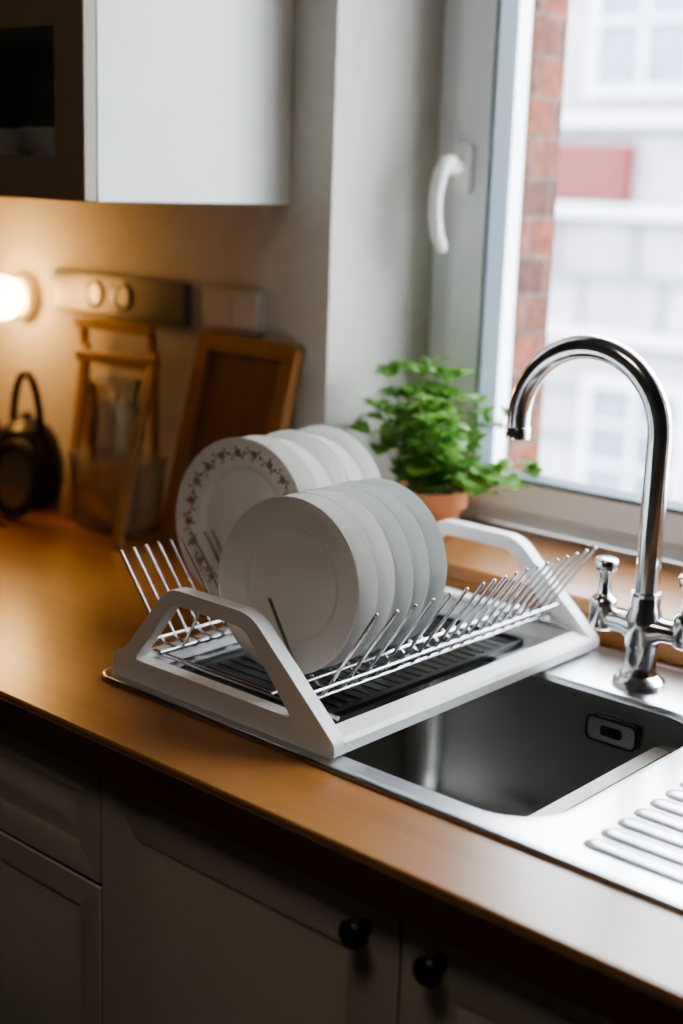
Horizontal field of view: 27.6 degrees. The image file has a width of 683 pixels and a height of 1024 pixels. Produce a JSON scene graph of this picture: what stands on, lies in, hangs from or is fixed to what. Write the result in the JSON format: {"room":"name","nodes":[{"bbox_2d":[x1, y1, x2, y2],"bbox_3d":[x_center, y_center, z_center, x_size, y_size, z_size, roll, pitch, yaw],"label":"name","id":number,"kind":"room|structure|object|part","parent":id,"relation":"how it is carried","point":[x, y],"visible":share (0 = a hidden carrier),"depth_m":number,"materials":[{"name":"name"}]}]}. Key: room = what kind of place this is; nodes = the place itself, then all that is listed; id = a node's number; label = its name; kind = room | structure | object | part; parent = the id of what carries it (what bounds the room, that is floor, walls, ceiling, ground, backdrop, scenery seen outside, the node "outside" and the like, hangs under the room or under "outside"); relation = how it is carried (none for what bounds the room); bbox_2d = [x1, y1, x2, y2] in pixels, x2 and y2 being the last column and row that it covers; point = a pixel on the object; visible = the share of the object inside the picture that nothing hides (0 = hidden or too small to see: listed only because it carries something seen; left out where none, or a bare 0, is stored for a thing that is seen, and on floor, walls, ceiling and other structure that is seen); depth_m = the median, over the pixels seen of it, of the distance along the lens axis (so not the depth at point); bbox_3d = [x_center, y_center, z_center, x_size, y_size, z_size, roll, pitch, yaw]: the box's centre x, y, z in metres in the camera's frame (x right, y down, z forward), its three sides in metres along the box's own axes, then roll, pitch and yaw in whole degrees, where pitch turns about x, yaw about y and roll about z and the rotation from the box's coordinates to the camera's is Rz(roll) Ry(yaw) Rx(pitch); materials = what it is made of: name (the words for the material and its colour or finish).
{"room":"kitchen","nodes":[
{"label":"kitchen","id":0,"kind":"room"},
{"bbox_2d":[0,0,682,564],"bbox_3d":[0.579,-0.197,1.509,4.750,2.550,0.298,14,18,40],"label":"wall","id":1,"kind":"structure","parent":0,"point":[343,268],"depth_m":1.91,"materials":[{"name":"paint"}]},
{"bbox_2d":[0,273,40,319],"bbox_3d":[-0.541,-0.345,2.240,0.076,0.076,0.084,14,18,40],"label":"wall lamp","id":2,"kind":"object","parent":1,"relation":"attached to","point":[20,295],"visible":1,"depth_m":2.24,"materials":[{"name":"white glass"}]},
{"bbox_3d":[-0.546,-0.344,2.234,0.068,0.068,0.068,14,18,40],"label":"globe","id":3,"kind":"part","parent":2,"relation":"part of"},
{"bbox_2d":[52,269,190,326],"bbox_3d":[-0.339,-0.326,2.106,0.315,0.062,0.016,14,18,40],"label":"strip","id":4,"kind":"object","parent":1,"relation":"attached to","point":[142,299],"visible":1,"depth_m":2.09,"materials":[{"name":"metal"}]},
{"bbox_2d":[84,279,103,307],"bbox_3d":[-0.380,-0.335,2.134,0.044,0.044,0.004,14,18,40],"label":"socket","id":5,"kind":"object","parent":4,"relation":"attached to","point":[93,288],"depth_m":2.13,"materials":[{"name":"white plastic"}]},
{"bbox_2d":[112,282,131,311],"bbox_3d":[-0.330,-0.323,2.090,0.044,0.044,0.004,14,18,40],"label":"socket","id":6,"kind":"object","parent":4,"relation":"attached to","point":[121,291],"depth_m":2.09,"materials":[{"name":"white plastic"}]},
{"bbox_2d":[0,0,293,203],"bbox_3d":[-0.393,-0.816,1.829,0.600,0.780,0.341,14,18,40],"label":"upper cabinet","id":7,"kind":"object","parent":1,"relation":"attached to","point":[145,101],"visible":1,"depth_m":1.68,"materials":[{"name":"paint"}]},
{"bbox_2d":[0,129,29,155],"bbox_3d":[-0.480,-0.485,1.890,0.144,0.066,0.144,14,18,40],"label":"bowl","id":8,"kind":"object","parent":7,"relation":"in","point":[11,143],"visible":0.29,"depth_m":1.84,"materials":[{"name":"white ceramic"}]},
{"bbox_2d":[16,127,54,155],"bbox_3d":[-0.339,-0.451,1.768,0.144,0.066,0.144,14,18,40],"label":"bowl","id":9,"kind":"object","parent":7,"relation":"in","point":[39,141],"visible":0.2,"depth_m":1.71,"materials":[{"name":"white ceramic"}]},
{"bbox_3d":[-0.500,-0.791,1.712,0.600,0.780,0.020,14,18,40],"label":"door","id":10,"kind":"part","parent":7,"relation":"part of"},
{"bbox_2d":[205,284,264,334],"bbox_3d":[-0.150,-0.283,1.945,0.113,0.061,0.012,14,18,40],"label":"light switch","id":11,"kind":"object","parent":1,"relation":"attached to","point":[237,309],"visible":1,"depth_m":1.94,"materials":[{"name":"white plastic"}]},
{"bbox_2d":[427,0,682,562],"bbox_3d":[0.558,-0.491,1.552,1.140,1.200,0.174,14,18,40],"label":"window","id":12,"kind":"structure","parent":1,"relation":"in","point":[475,196],"depth_m":1.90,"materials":[{"name":"white plastic"}]},
{"bbox_3d":[0.145,-0.421,1.873,0.024,0.144,0.071,14,18,40],"label":"handle","id":13,"kind":"part","parent":12,"relation":"part of","materials":[{"name":"white plastic"}]},
{"bbox_2d":[444,514,682,621],"bbox_3d":[0.465,0.119,1.614,1.140,0.020,0.227,14,18,40],"label":"window sill","id":14,"kind":"structure","parent":1,"relation":"attached to","point":[472,562],"depth_m":1.75,"materials":[{"name":"brown wood"}]},
{"bbox_2d":[346,355,542,540],"bbox_3d":[0.131,-0.083,1.849,0.254,0.240,0.207,14,18,40],"label":"potted herb","id":15,"kind":"object","parent":14,"relation":"on","point":[434,471],"visible":0.97,"depth_m":1.82,"materials":[{"name":"plant"}]},
{"bbox_2d":[397,481,467,540],"bbox_3d":[0.119,-0.001,1.876,0.100,0.068,0.100,14,18,40],"label":"pot","id":16,"kind":"object","parent":15,"relation":"attached to","point":[444,501],"depth_m":1.84,"materials":[{"name":"ceramic"}]},
{"bbox_2d":[505,0,569,470],"bbox_3d":[0.707,-0.227,1.650,4.750,3.550,0.088,14,18,40],"label":"wall","id":17,"kind":"structure","parent":0,"point":[550,18],"depth_m":1.99,"materials":[{"name":"brick"}]},
{"bbox_3d":[-0.598,1.349,0.578,4.750,0.100,3.700,14,18,40],"label":"floor","id":18,"kind":"structure","parent":0,"visible":0},
{"bbox_2d":[0,729,102,1023],"bbox_3d":[-0.241,0.571,1.811,0.496,0.862,0.581,14,18,40],"label":"base cabinet","id":19,"kind":"object","parent":18,"relation":"on","point":[51,913],"visible":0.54,"depth_m":1.43,"materials":[{"name":"paint"}]},
{"bbox_3d":[-0.415,0.263,1.522,0.495,0.120,0.021,14,18,40],"label":"drawer","id":20,"kind":"part","parent":19,"relation":"part of","materials":[{"name":"paint"}]},
{"bbox_3d":[-0.422,0.465,1.571,0.495,0.288,0.021,14,18,40],"label":"drawer","id":21,"kind":"part","parent":19,"relation":"part of","materials":[{"name":"paint"}]},
{"bbox_2d":[101,747,668,1023],"bbox_3d":[0.079,0.651,1.522,0.375,0.862,0.601,14,18,40],"label":"base cabinet","id":22,"kind":"object","parent":18,"relation":"on","point":[201,925],"visible":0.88,"depth_m":1.25,"materials":[{"name":"paint"}]},
{"bbox_3d":[-0.100,0.643,1.313,0.374,0.740,0.021,14,18,40],"label":"door","id":23,"kind":"part","parent":22,"relation":"part of","materials":[{"name":"paint"}]},
{"bbox_3d":[0.012,0.339,1.122,0.026,0.026,0.023,14,18,40],"label":"knob","id":24,"kind":"part","parent":22,"relation":"part of","materials":[{"name":"black plastic"}]},
{"bbox_2d":[399,753,670,1023],"bbox_3d":[0.410,0.731,1.235,0.513,0.862,0.601,14,18,40],"label":"base cabinet","id":25,"kind":"object","parent":18,"relation":"on","point":[442,982],"visible":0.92,"depth_m":1.06,"materials":[{"name":"paint"}]},
{"bbox_3d":[0.069,0.352,1.072,0.026,0.026,0.023,14,18,40],"label":"knob","id":26,"kind":"part","parent":25,"relation":"part of","materials":[{"name":"black plastic"}]},
{"bbox_3d":[0.232,0.723,1.026,0.512,0.740,0.021,14,18,40],"label":"door","id":27,"kind":"part","parent":25,"relation":"part of","materials":[{"name":"paint"}]},
{"bbox_3d":[0.832,0.830,0.884,0.598,0.862,0.581,14,18,40],"label":"base cabinet","id":28,"kind":"object","parent":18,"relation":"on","visible":0},
{"bbox_2d":[0,493,682,1023],"bbox_3d":[0.265,0.255,1.272,4.350,0.038,0.603,14,18,40],"label":"countertop","id":29,"kind":"structure","parent":28,"relation":"on","point":[69,599],"depth_m":1.20,"materials":[{"name":"brown wood"}]},
{"bbox_2d":[0,439,40,518],"bbox_3d":[-0.491,-0.050,2.087,0.120,0.119,0.033,14,18,40],"label":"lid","id":30,"kind":"object","parent":29,"relation":"on","point":[20,474],"visible":1,"depth_m":2.08,"materials":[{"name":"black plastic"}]},
{"bbox_2d":[0,369,64,506],"bbox_3d":[-0.497,-0.122,2.201,0.116,0.210,0.134,-1,14,-13],"label":"kettle","id":31,"kind":"object","parent":29,"relation":"on","point":[41,437],"visible":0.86,"depth_m":2.17,"materials":[{"name":"metal"}]},
{"bbox_3d":[-0.494,-0.148,2.186,0.060,0.020,0.060,14,18,40],"label":"lid","id":32,"kind":"part","parent":31,"relation":"part of","materials":[{"name":"black plastic"}]},
{"bbox_3d":[-0.494,-0.156,2.184,0.100,0.137,0.012,14,18,40],"label":"handle","id":33,"kind":"part","parent":31,"relation":"part of","materials":[{"name":"black plastic"}]},
{"bbox_2d":[63,314,161,548],"bbox_3d":[-0.353,-0.126,2.050,0.256,0.302,0.150,14,18,40],"label":"wooden stand","id":34,"kind":"object","parent":29,"relation":"on","point":[148,405],"visible":0.91,"depth_m":2.07,"materials":[{"name":"brown wood"}]},
{"bbox_3d":[-0.400,-0.123,2.112,0.019,0.262,0.078,6,14,16],"label":"leg","id":35,"kind":"part","parent":34,"relation":"part of","materials":[{"name":"brown wood"}]},
{"bbox_3d":[-0.398,-0.153,2.175,0.016,0.290,0.018,14,18,40],"label":"leg","id":36,"kind":"part","parent":34,"relation":"part of","materials":[{"name":"brown wood"}]},
{"bbox_3d":[-0.293,-0.088,1.983,0.019,0.264,0.136,6,14,17],"label":"leg","id":37,"kind":"part","parent":34,"relation":"part of","materials":[{"name":"brown wood"}]},
{"bbox_3d":[-0.279,-0.124,2.072,0.016,0.290,0.018,14,18,40],"label":"leg","id":38,"kind":"part","parent":34,"relation":"part of","materials":[{"name":"brown wood"}]},
{"bbox_2d":[68,451,167,537],"bbox_3d":[-0.330,-0.030,2.055,0.147,0.110,0.091,14,18,40],"label":"plastic tub","id":39,"kind":"object","parent":29,"relation":"on","point":[91,513],"visible":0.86,"depth_m":2.04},
{"bbox_2d":[88,377,145,528],"bbox_3d":[-0.330,-0.084,2.037,0.078,0.216,0.095,-2,14,-14],"label":"glass jug","id":40,"kind":"object","parent":39,"relation":"in","point":[130,524],"visible":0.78,"depth_m":2.04,"materials":[{"name":"clear glass"}]},
{"bbox_2d":[158,332,304,546],"bbox_3d":[-0.156,-0.090,1.931,0.192,0.299,0.095,14,18,40],"label":"wooden frame","id":41,"kind":"object","parent":29,"relation":"on","point":[238,386],"visible":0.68,"depth_m":1.94,"materials":[{"name":"brown wood"}]},
{"bbox_3d":[-0.154,-0.090,1.933,0.146,0.252,0.074,14,18,40],"label":"panel","id":42,"kind":"part","parent":41,"relation":"part of","materials":[{"name":"brown wood"}]},
{"bbox_2d":[101,610,682,914],"bbox_3d":[0.268,0.320,1.337,1.005,0.206,0.481,14,18,40],"label":"sink","id":43,"kind":"object","parent":29,"relation":"in","point":[484,764],"visible":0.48,"depth_m":1.46,"materials":[{"name":"metal"}]},
{"bbox_2d":[181,614,523,716],"bbox_3d":[0.020,0.158,1.535,0.202,0.006,0.358,14,18,40],"label":"drip tray","id":44,"kind":"object","parent":43,"relation":"on","point":[236,663],"visible":0.41,"depth_m":1.49,"materials":[{"name":"black plastic"}]},
{"bbox_2d":[113,519,598,758],"bbox_3d":[0.014,0.096,1.525,0.368,0.131,0.451,14,18,40],"label":"dish rack","id":45,"kind":"object","parent":43,"relation":"on","point":[304,722],"visible":0.72,"depth_m":1.41,"materials":[{"name":"white plastic"}]},
{"bbox_3d":[-0.074,0.106,1.607,0.004,0.004,0.422,14,18,40],"label":"rod","id":46,"kind":"part","parent":45,"relation":"part of","materials":[{"name":"silver metal"}]},
{"bbox_3d":[-0.045,0.113,1.582,0.004,0.004,0.422,14,18,40],"label":"rod","id":47,"kind":"part","parent":45,"relation":"part of","materials":[{"name":"silver metal"}]},
{"bbox_3d":[-0.116,0.141,1.356,0.314,0.113,0.016,14,18,40],"label":"frame","id":48,"kind":"part","parent":45,"relation":"part of","materials":[{"name":"white plastic"}]},
{"bbox_2d":[176,437,298,596],"bbox_3d":[-0.115,0.010,1.587,0.192,0.191,0.031,11,16,34],"label":"dinner plate","id":49,"kind":"object","parent":45,"relation":"in","point":[231,475],"visible":0.49,"depth_m":1.61,"materials":[{"name":"ceramic"}]},
{"bbox_3d":[-0.100,0.170,1.382,0.260,0.005,0.005,14,18,40],"label":"rod","id":50,"kind":"part","parent":45,"relation":"part of","materials":[{"name":"silver metal"}]},
{"bbox_2d":[242,435,316,491],"bbox_3d":[-0.095,0.007,1.604,0.192,0.191,0.031,11,16,34],"label":"dinner plate","id":51,"kind":"object","parent":45,"relation":"in","point":[302,476],"visible":0.08,"depth_m":1.57,"materials":[{"name":"white ceramic"}]},
{"bbox_2d":[218,496,358,674],"bbox_3d":[-0.052,0.072,1.371,0.177,0.176,0.030,11,16,34],"label":"dinner plate","id":52,"kind":"object","parent":45,"relation":"in","point":[287,550],"visible":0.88,"depth_m":1.37,"materials":[{"name":"white ceramic"}]},
{"bbox_2d":[277,439,331,487],"bbox_3d":[-0.075,0.007,1.622,0.185,0.184,0.030,11,16,34],"label":"dinner plate","id":53,"kind":"object","parent":45,"relation":"in","point":[317,471],"visible":0.06,"depth_m":1.58,"materials":[{"name":"white ceramic"}]},
{"bbox_2d":[265,430,348,484],"bbox_3d":[-0.059,-0.001,1.643,0.192,0.191,0.031,11,16,34],"label":"dinner plate","id":54,"kind":"object","parent":45,"relation":"in","point":[336,473],"visible":0.07,"depth_m":1.61,"materials":[{"name":"white ceramic"}]},
{"bbox_2d":[284,492,378,668],"bbox_3d":[-0.033,0.068,1.390,0.177,0.176,0.030,11,16,34],"label":"dinner plate","id":55,"kind":"object","parent":45,"relation":"in","point":[360,547],"visible":0.18,"depth_m":1.35,"materials":[{"name":"white ceramic"}]},
{"bbox_2d":[310,434,362,480],"bbox_3d":[-0.039,-0.002,1.661,0.185,0.184,0.030,11,16,34],"label":"dinner plate","id":56,"kind":"object","parent":45,"relation":"in","point":[353,473],"visible":0.03,"depth_m":1.62,"materials":[{"name":"white ceramic"}]},
{"bbox_2d":[296,425,380,478],"bbox_3d":[-0.023,-0.009,1.682,0.192,0.191,0.031,11,16,34],"label":"dinner plate","id":57,"kind":"object","parent":45,"relation":"in","point":[367,467],"visible":0.09,"depth_m":1.65,"materials":[{"name":"white ceramic"}]},
{"bbox_2d":[301,488,394,661],"bbox_3d":[-0.016,0.064,1.410,0.177,0.176,0.030,11,16,34],"label":"dinner plate","id":58,"kind":"object","parent":45,"relation":"in","point":[378,542],"visible":0.18,"depth_m":1.37,"materials":[{"name":"white ceramic"}]},
{"bbox_2d":[322,485,413,656],"bbox_3d":[0.003,0.060,1.429,0.177,0.176,0.030,11,16,34],"label":"dinner plate","id":59,"kind":"object","parent":45,"relation":"in","point":[391,528],"visible":0.19,"depth_m":1.39,"materials":[{"name":"grey ceramic"}]},
{"bbox_2d":[336,481,429,648],"bbox_3d":[0.020,0.055,1.449,0.177,0.176,0.030,11,16,34],"label":"dinner plate","id":60,"kind":"object","parent":45,"relation":"in","point":[412,531],"visible":0.16,"depth_m":1.41,"materials":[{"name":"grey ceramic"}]},
{"bbox_3d":[0.073,0.142,1.480,0.004,0.004,0.422,14,18,40],"label":"rod","id":61,"kind":"part","parent":45,"relation":"part of","materials":[{"name":"silver metal"}]},
{"bbox_2d":[356,478,446,644],"bbox_3d":[0.039,0.052,1.468,0.177,0.176,0.030,11,16,34],"label":"dinner plate","id":62,"kind":"object","parent":45,"relation":"in","point":[432,535],"visible":0.08,"depth_m":1.43,"materials":[{"name":"grey ceramic"}]},
{"bbox_3d":[0.101,0.148,1.456,0.004,0.004,0.422,14,18,40],"label":"rod","id":63,"kind":"part","parent":45,"relation":"part of","materials":[{"name":"silver metal"}]},
{"bbox_3d":[0.111,0.137,1.445,0.004,0.004,0.422,14,18,40],"label":"rod","id":64,"kind":"part","parent":45,"relation":"part of","materials":[{"name":"silver metal"}]},
{"bbox_3d":[0.163,0.110,1.670,0.260,0.005,0.005,14,18,40],"label":"rod","id":65,"kind":"part","parent":45,"relation":"part of","materials":[{"name":"silver metal"}]},
{"bbox_3d":[0.173,0.075,1.673,0.314,0.113,0.017,14,18,40],"label":"frame","id":66,"kind":"part","parent":45,"relation":"part of","materials":[{"name":"white plastic"}]},
{"bbox_2d":[332,661,682,816],"bbox_3d":[0.122,0.303,1.403,0.369,0.196,0.318,14,18,40],"label":"basin","id":67,"kind":"object","parent":43,"relation":"in","point":[516,749],"depth_m":1.52,"materials":[{"name":"metal"}]},
{"bbox_2d":[505,334,682,692],"bbox_3d":[0.278,-0.005,1.483,0.245,0.364,0.056,14,18,40],"label":"faucet","id":68,"kind":"object","parent":43,"relation":"on","point":[643,626],"visible":1,"depth_m":1.45,"materials":[{"name":"silver metal"}]},
{"bbox_3d":[0.259,-0.051,1.486,0.195,0.276,0.028,12,17,37],"label":"spout","id":69,"kind":"part","parent":68,"relation":"part of","materials":[{"name":"silver metal"}]},
{"bbox_3d":[0.282,0.087,1.494,0.029,0.079,0.029,14,18,40],"label":"handle","id":70,"kind":"part","parent":68,"relation":"part of","materials":[{"name":"silver metal"}]},
{"bbox_3d":[0.358,0.103,1.437,0.029,0.079,0.029,14,18,40],"label":"handle","id":71,"kind":"part","parent":68,"relation":"part of","materials":[{"name":"silver metal"}]},
{"bbox_3d":[0.282,0.229,1.451,0.056,0.024,0.005,14,18,40],"label":"overflow plate","id":72,"kind":"part","parent":43,"relation":"part of","materials":[{"name":"metal"}]},
{"bbox_3d":[0.282,0.229,1.450,0.061,0.029,0.006,14,18,40],"label":"overflow frame","id":73,"kind":"part","parent":43,"relation":"part of","materials":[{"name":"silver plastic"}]},
{"bbox_2d":[445,578,682,666],"bbox_3d":[1.026,0.312,0.995,2.840,0.030,0.012,14,18,40],"label":"upstand","id":74,"kind":"structure","parent":29,"relation":"on","point":[665,652],"depth_m":1.61,"materials":[{"name":"brown wood"}]},
{"label":"outside","id":75,"kind":"structure","parent":0,"visible":0},
{"bbox_2d":[539,0,682,501],"bbox_3d":[1.637,-1.207,8.557,9.000,5.300,0.500,14,18,40],"label":"neighbouring building","id":76,"kind":"structure","parent":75,"point":[617,273],"depth_m":8.21,"materials":[{"name":"white concrete"}]},
{"bbox_2d":[556,144,636,202],"bbox_3d":[1.452,-2.018,8.289,0.620,0.330,0.090,14,18,40],"label":"shutter","id":77,"kind":"object","parent":76,"relation":"hanging from","point":[587,173],"depth_m":8.18,"materials":[{"name":"pink"}]},
{"bbox_3d":[1.760,-0.318,8.404,0.620,0.850,0.030,14,18,40],"label":"facade pane","id":78,"kind":"part","parent":76,"relation":"part of","materials":[{"name":"white glass"}]},
{"bbox_3d":[1.748,-2.848,7.886,0.620,0.850,0.030,14,18,40],"label":"facade pane","id":79,"kind":"part","parent":76,"relation":"part of","materials":[{"name":"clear glass"}]}
]}

